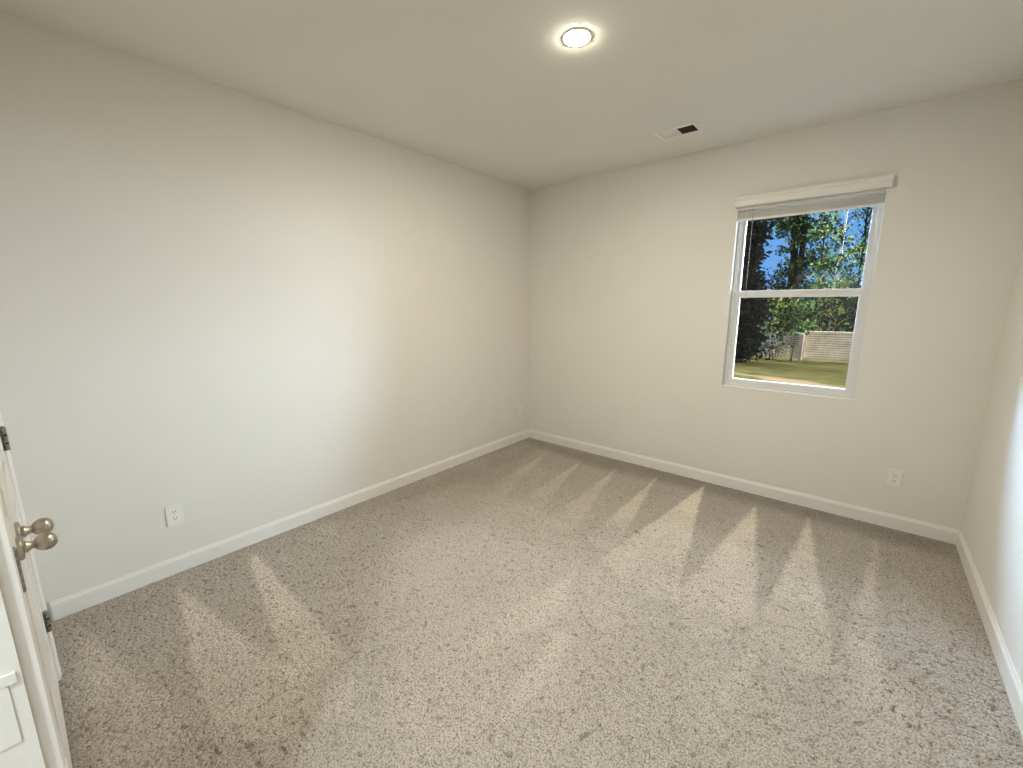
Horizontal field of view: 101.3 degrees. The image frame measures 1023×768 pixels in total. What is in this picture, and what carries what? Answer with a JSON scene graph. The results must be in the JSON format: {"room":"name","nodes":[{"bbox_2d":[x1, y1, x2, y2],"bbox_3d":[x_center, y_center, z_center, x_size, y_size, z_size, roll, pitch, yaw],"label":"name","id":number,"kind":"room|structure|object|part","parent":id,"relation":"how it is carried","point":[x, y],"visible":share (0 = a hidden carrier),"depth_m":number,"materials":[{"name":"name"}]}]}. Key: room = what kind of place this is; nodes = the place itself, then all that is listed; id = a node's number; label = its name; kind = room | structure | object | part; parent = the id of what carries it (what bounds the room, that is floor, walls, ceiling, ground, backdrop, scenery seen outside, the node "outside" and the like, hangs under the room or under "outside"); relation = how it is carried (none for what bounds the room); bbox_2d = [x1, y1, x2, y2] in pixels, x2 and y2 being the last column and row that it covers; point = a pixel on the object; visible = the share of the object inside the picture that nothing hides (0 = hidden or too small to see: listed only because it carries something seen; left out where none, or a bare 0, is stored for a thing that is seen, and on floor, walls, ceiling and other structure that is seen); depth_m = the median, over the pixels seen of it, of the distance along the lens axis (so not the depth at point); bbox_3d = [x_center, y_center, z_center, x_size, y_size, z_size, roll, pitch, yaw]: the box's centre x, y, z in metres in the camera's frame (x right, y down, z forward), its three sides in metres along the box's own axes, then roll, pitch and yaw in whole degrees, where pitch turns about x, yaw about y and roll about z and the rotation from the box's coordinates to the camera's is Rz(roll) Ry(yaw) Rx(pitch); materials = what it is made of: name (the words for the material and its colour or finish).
{"room":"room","nodes":[
{"label":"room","id":0,"kind":"room"},
{"bbox_2d":[0,462,56,766],"bbox_3d":[-0.959,0.038,0.664,3.620,2.734,0.115,9,14,39],"label":"wall","id":1,"kind":"structure","parent":0,"point":[6,462],"depth_m":0.66,"materials":[{"name":"paint"}]},
{"bbox_2d":[0,671,21,751],"bbox_3d":[-0.778,0.503,0.636,0.004,0.120,0.051,9,14,39],"label":"strike plate","id":2,"kind":"object","parent":1,"relation":"attached to","point":[10,735],"visible":1,"depth_m":0.64,"materials":[{"name":"plastic"}]},
{"bbox_2d":[0,410,61,680],"bbox_3d":[-1.431,0.279,1.116,1.370,2.107,0.128,9,14,39],"label":"door frame","id":3,"kind":"structure","parent":1,"relation":"attached to","point":[8,457],"depth_m":1.65,"materials":[{"name":"paint"}]},
{"bbox_2d":[0,498,65,767],"bbox_3d":[-0.442,0.427,0.316,1.039,2.107,0.144,9,14,39],"label":"door frame","id":4,"kind":"structure","parent":1,"relation":"attached to","point":[27,753],"depth_m":0.66,"materials":[{"name":"paint"}]},
{"bbox_2d":[0,473,70,767],"bbox_3d":[-1.144,0.331,0.974,0.630,2.021,0.111,9,14,39],"label":"door","id":5,"kind":"structure","parent":1,"relation":"in","point":[45,540],"depth_m":1.17,"materials":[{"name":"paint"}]},
{"bbox_3d":[-1.326,0.446,1.182,0.050,0.050,0.066,9,14,39],"label":"knob","id":6,"kind":"part","parent":5,"relation":"part of","materials":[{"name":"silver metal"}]},
{"bbox_2d":[0,426,71,767],"bbox_3d":[-1.630,0.257,1.372,0.627,2.021,0.117,9,14,39],"label":"door","id":7,"kind":"structure","parent":1,"relation":"in","point":[43,621],"depth_m":1.44,"materials":[{"name":"paint"}]},
{"bbox_3d":[-1.422,0.432,1.260,0.050,0.050,0.066,9,14,39],"label":"knob","id":8,"kind":"part","parent":7,"relation":"part of","materials":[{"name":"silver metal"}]},
{"bbox_2d":[0,11,529,621],"bbox_3d":[-1.588,-0.335,2.730,0.130,2.760,5.644,9,14,39],"label":"wall","id":9,"kind":"structure","parent":0,"point":[243,311],"depth_m":2.45,"materials":[{"name":"paint"}]},
{"bbox_2d":[164,503,183,526],"bbox_3d":[-1.932,0.752,2.407,0.009,0.120,0.078,9,14,39],"label":"electrical outlet","id":10,"kind":"object","parent":9,"relation":"attached to","point":[174,513],"visible":1,"depth_m":2.40,"materials":[{"name":"plastic"}]},
{"bbox_2d":[171,509,177,514],"bbox_3d":[-1.930,0.733,2.402,0.003,0.027,0.033,9,14,39],"label":"receptacle","id":11,"kind":"object","parent":10,"relation":"attached to","point":[173,511],"depth_m":2.40,"materials":[{"name":"plastic"}]},
{"bbox_2d":[49,429,528,620],"bbox_3d":[-1.030,0.851,3.508,0.014,0.100,3.834,9,14,39],"label":"baseboard","id":12,"kind":"structure","parent":9,"relation":"attached to","point":[65,606],"depth_m":2.69,"materials":[{"name":"paint"}]},
{"bbox_2d":[517,405,521,416],"bbox_3d":[0.092,0.306,4.762,0.009,0.120,0.078,9,14,39],"label":"electrical outlet","id":13,"kind":"object","parent":9,"relation":"attached to","point":[519,408],"visible":1,"depth_m":4.75,"materials":[{"name":"plastic"}]},
{"bbox_2d":[0,0,1022,188],"bbox_3d":[-0.194,-1.575,1.297,3.787,0.200,5.644,9,14,39],"label":"ceiling","id":14,"kind":"structure","parent":0,"point":[493,88],"depth_m":2.11,"materials":[{"name":"paint"}]},
{"bbox_2d":[561,28,592,46],"bbox_3d":[0.301,-1.590,1.932,0.142,0.006,0.142,9,14,39],"label":"recessed light","id":15,"kind":"object","parent":14,"relation":"in","point":[575,37],"visible":1,"depth_m":1.92,"materials":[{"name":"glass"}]},
{"bbox_2d":[564,30,589,45],"bbox_3d":[0.301,-1.590,1.932,0.118,0.005,0.118,9,14,39],"label":"diffuser","id":16,"kind":"object","parent":15,"relation":"attached to","point":[571,37],"depth_m":1.92,"materials":[{"name":"white plastic"}]},
{"bbox_2d":[653,121,704,140],"bbox_3d":[1.183,-1.784,2.967,0.294,0.010,0.192,9,14,39],"label":"ceiling vent","id":17,"kind":"object","parent":14,"relation":"in","point":[694,127],"visible":1,"depth_m":2.96,"materials":[{"name":"metal"}]},
{"bbox_2d":[529,79,1022,544],"bbox_3d":[1.588,-0.512,3.639,3.527,2.760,0.130,9,14,39],"label":"wall","id":18,"kind":"structure","parent":0,"point":[630,270],"depth_m":3.13,"materials":[{"name":"paint"}]},
{"bbox_2d":[529,429,959,543],"bbox_3d":[1.544,0.786,3.826,3.527,0.100,0.014,9,14,39],"label":"baseboard","id":19,"kind":"structure","parent":18,"relation":"attached to","point":[925,529],"depth_m":3.35,"materials":[{"name":"paint"}]},
{"bbox_2d":[721,187,887,401],"bbox_3d":[2.125,-0.643,3.146,0.877,1.442,0.131,9,14,39],"label":"window","id":20,"kind":"structure","parent":18,"relation":"in","point":[849,393],"depth_m":3.12,"materials":[{"name":"white plastic"}]},
{"bbox_3d":[2.102,0.065,3.249,0.876,0.014,0.055,9,14,39],"label":"sill","id":21,"kind":"part","parent":20,"relation":"part of","materials":[{"name":"paint"}]},
{"bbox_3d":[2.134,-0.331,3.215,0.822,0.761,0.028,9,14,39],"label":"sash","id":22,"kind":"part","parent":20,"relation":"part of","materials":[{"name":"white plastic"}]},
{"bbox_3d":[2.156,-0.995,3.119,0.822,0.682,0.028,9,14,39],"label":"sash","id":23,"kind":"part","parent":20,"relation":"part of","materials":[{"name":"white plastic"}]},
{"bbox_2d":[735,173,894,221],"bbox_3d":[2.085,-1.005,3.023,0.908,0.771,0.070,9,14,39],"label":"window blind","id":24,"kind":"object","parent":20,"relation":"attached to","point":[873,185],"visible":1,"depth_m":2.93,"materials":[{"name":"plastic"}]},
{"bbox_3d":[2.095,-1.223,3.003,0.862,0.016,0.026,9,14,39],"label":"rail","id":25,"kind":"part","parent":24,"relation":"part of","materials":[{"name":"white plastic"}]},
{"bbox_3d":[2.095,-1.317,2.985,0.862,0.052,0.026,9,14,39],"label":"head rail","id":26,"kind":"part","parent":24,"relation":"part of","materials":[{"name":"white plastic"}]},
{"bbox_2d":[885,469,903,487],"bbox_3d":[2.623,0.645,2.875,0.078,0.120,0.009,9,14,39],"label":"electrical outlet","id":27,"kind":"object","parent":18,"relation":"attached to","point":[894,477],"visible":1,"depth_m":2.87,"materials":[{"name":"plastic"}]},
{"bbox_2d":[961,242,1022,686],"bbox_3d":[1.206,0.094,0.409,0.130,2.760,5.644,9,14,39],"label":"wall","id":28,"kind":"structure","parent":0,"point":[992,526],"depth_m":2.15,"materials":[{"name":"paint"}]},
{"bbox_2d":[955,530,1022,738],"bbox_3d":[1.660,1.262,1.285,0.014,0.100,3.814,9,14,39],"label":"baseboard","id":29,"kind":"structure","parent":28,"relation":"attached to","point":[1013,686],"depth_m":1.89,"materials":[{"name":"paint"}]},
{"bbox_3d":[-0.188,1.334,1.842,3.787,0.200,5.643,9,14,39],"label":"floor","id":30,"kind":"structure","parent":0,"visible":0},
{"bbox_2d":[51,438,1022,767],"bbox_3d":[0.236,1.133,2.316,3.521,0.030,4.060,9,14,39],"label":"carpet","id":31,"kind":"object","parent":30,"relation":"on","point":[653,617],"visible":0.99,"depth_m":1.92,"materials":[{"name":"beige carpet"}]},
{"label":"outside","id":32,"kind":"structure","parent":0,"visible":0},
{"bbox_2d":[733,342,861,395],"bbox_3d":[15.494,-1.019,18.461,60.000,1.966,72.000,9,14,39],"label":"lawn","id":33,"kind":"structure","parent":32,"point":[831,373],"depth_m":14.44,"materials":[{"name":"green plant"}]},
{"bbox_2d":[734,217,785,362],"bbox_3d":[8.893,-5.457,16.308,3.087,9.697,3.115,-5,12,-23],"label":"evergreen tree","id":34,"kind":"object","parent":33,"relation":"on","point":[750,316],"visible":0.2,"depth_m":15.94,"materials":[{"name":"green plant"}]},
{"bbox_2d":[759,281,787,336],"bbox_3d":[22.417,-6.446,36.822,3.832,5.162,2.603,9,14,39],"label":"shrub","id":35,"kind":"object","parent":33,"relation":"on","point":[770,284],"visible":0.06,"depth_m":35.92,"materials":[{"name":"green plant"}]},
{"bbox_2d":[758,320,792,359],"bbox_3d":[10.993,-1.765,17.777,1.758,1.851,1.774,9,14,39],"label":"shrub","id":36,"kind":"object","parent":33,"relation":"on","point":[770,340],"visible":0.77,"depth_m":17.71,"materials":[{"name":"green plant"}]},
{"bbox_2d":[754,332,802,357],"bbox_3d":[10.671,-1.793,19.310,4.462,1.277,0.130,9,14,39],"label":"wooden fence","id":37,"kind":"object","parent":33,"relation":"on","point":[796,347],"visible":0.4,"depth_m":18.15,"materials":[{"name":"brown wood"}]},
{"bbox_2d":[757,297,808,359],"bbox_3d":[11.361,-2.366,17.718,2.322,2.852,1.437,4,11,22],"label":"shrub","id":38,"kind":"object","parent":33,"relation":"on","point":[780,306],"visible":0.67,"depth_m":17.48,"materials":[{"name":"green plant"}]},
{"bbox_2d":[770,218,817,304],"bbox_3d":[19.669,-9.619,29.447,4.182,13.676,4.326,2,11,10],"label":"maple tree","id":39,"kind":"object","parent":33,"relation":"on","point":[773,218],"visible":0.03,"depth_m":29.17,"materials":[{"name":"green plant"}]},
{"bbox_2d":[771,297,818,360],"bbox_3d":[11.634,-2.279,17.459,1.655,2.779,1.298,9,14,39],"label":"shrub","id":40,"kind":"object","parent":33,"relation":"on","point":[800,319],"visible":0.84,"depth_m":17.18,"materials":[{"name":"green plant"}]},
{"bbox_2d":[763,212,838,347],"bbox_3d":[17.006,-9.376,24.896,4.487,14.667,4.386,3,11,18],"label":"oak tree","id":41,"kind":"object","parent":33,"relation":"on","point":[796,270],"visible":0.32,"depth_m":25.00,"materials":[{"name":"green plant"}]},
{"bbox_2d":[798,334,804,360],"bbox_3d":[12.261,-1.489,17.768,0.108,1.262,0.120,9,14,39],"label":"fence post","id":42,"kind":"object","parent":33,"relation":"on","point":[802,335],"visible":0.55,"depth_m":17.71,"materials":[{"name":"brown wood"}]},
{"bbox_2d":[786,288,838,356],"bbox_3d":[14.555,-2.901,20.300,2.267,3.396,1.600,9,14,39],"label":"shrub","id":43,"kind":"object","parent":33,"relation":"on","point":[804,300],"visible":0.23,"depth_m":20.12,"materials":[{"name":"green plant"}]},
{"bbox_2d":[787,278,840,338],"bbox_3d":[24.220,-5.867,34.041,3.942,5.259,2.662,9,14,39],"label":"shrub","id":44,"kind":"object","parent":33,"relation":"on","point":[816,278],"visible":0.02,"depth_m":33.49,"materials":[{"name":"green plant"}]},
{"bbox_2d":[802,210,849,340],"bbox_3d":[23.628,-8.938,31.571,3.960,11.749,3.602,4,11,20],"label":"maple tree","id":45,"kind":"object","parent":33,"relation":"on","point":[824,213],"visible":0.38,"depth_m":31.29,"materials":[{"name":"green plant"}]},
{"bbox_2d":[804,284,851,352],"bbox_3d":[14.602,-2.898,19.537,1.508,3.409,1.816,-4,11,-19],"label":"shrub","id":46,"kind":"object","parent":33,"relation":"on","point":[827,310],"visible":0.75,"depth_m":19.36,"materials":[{"name":"green plant"}]},
{"bbox_2d":[801,331,865,359],"bbox_3d":[15.548,-1.240,16.154,7.151,1.354,0.130,7,13,35],"label":"wooden fence","id":47,"kind":"object","parent":33,"relation":"on","point":[839,335],"visible":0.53,"depth_m":17.64,"materials":[{"name":"brown wood"}]},
{"bbox_3d":[12.677,-1.593,18.178,0.090,1.313,0.090,7,13,35],"label":"post","id":48,"kind":"part","parent":47,"relation":"part of","materials":[{"name":"brown wood"}]},
{"bbox_3d":[15.547,-1.885,16.033,7.101,0.040,0.130,7,13,35],"label":"cap rail","id":49,"kind":"part","parent":47,"relation":"part of","materials":[{"name":"beige wood"}]},
{"bbox_2d":[806,207,868,354],"bbox_3d":[15.752,-5.779,20.127,3.268,9.035,3.311,-6,12,-28],"label":"birch tree","id":50,"kind":"object","parent":33,"relation":"on","point":[841,257],"visible":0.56,"depth_m":19.92,"materials":[{"name":"green plant"}]},
{"bbox_2d":[819,285,855,339],"bbox_3d":[26.077,-5.612,33.712,4.003,4.746,2.588,9,14,39],"label":"shrub","id":51,"kind":"object","parent":33,"relation":"on","point":[852,285],"visible":0.02,"depth_m":33.11,"materials":[{"name":"green plant"}]},
{"bbox_2d":[820,287,869,358],"bbox_3d":[15.554,-2.822,19.568,2.282,3.333,1.911,5,12,28],"label":"shrub","id":52,"kind":"object","parent":33,"relation":"on","point":[855,300],"visible":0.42,"depth_m":19.30,"materials":[{"name":"green plant"}]},
{"bbox_2d":[822,205,885,344],"bbox_3d":[20.577,-8.382,24.624,3.642,12.848,3.733,4,11,22],"label":"maple tree","id":53,"kind":"object","parent":33,"relation":"on","point":[866,232],"visible":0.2,"depth_m":24.58,"materials":[{"name":"green plant"}]}
]}

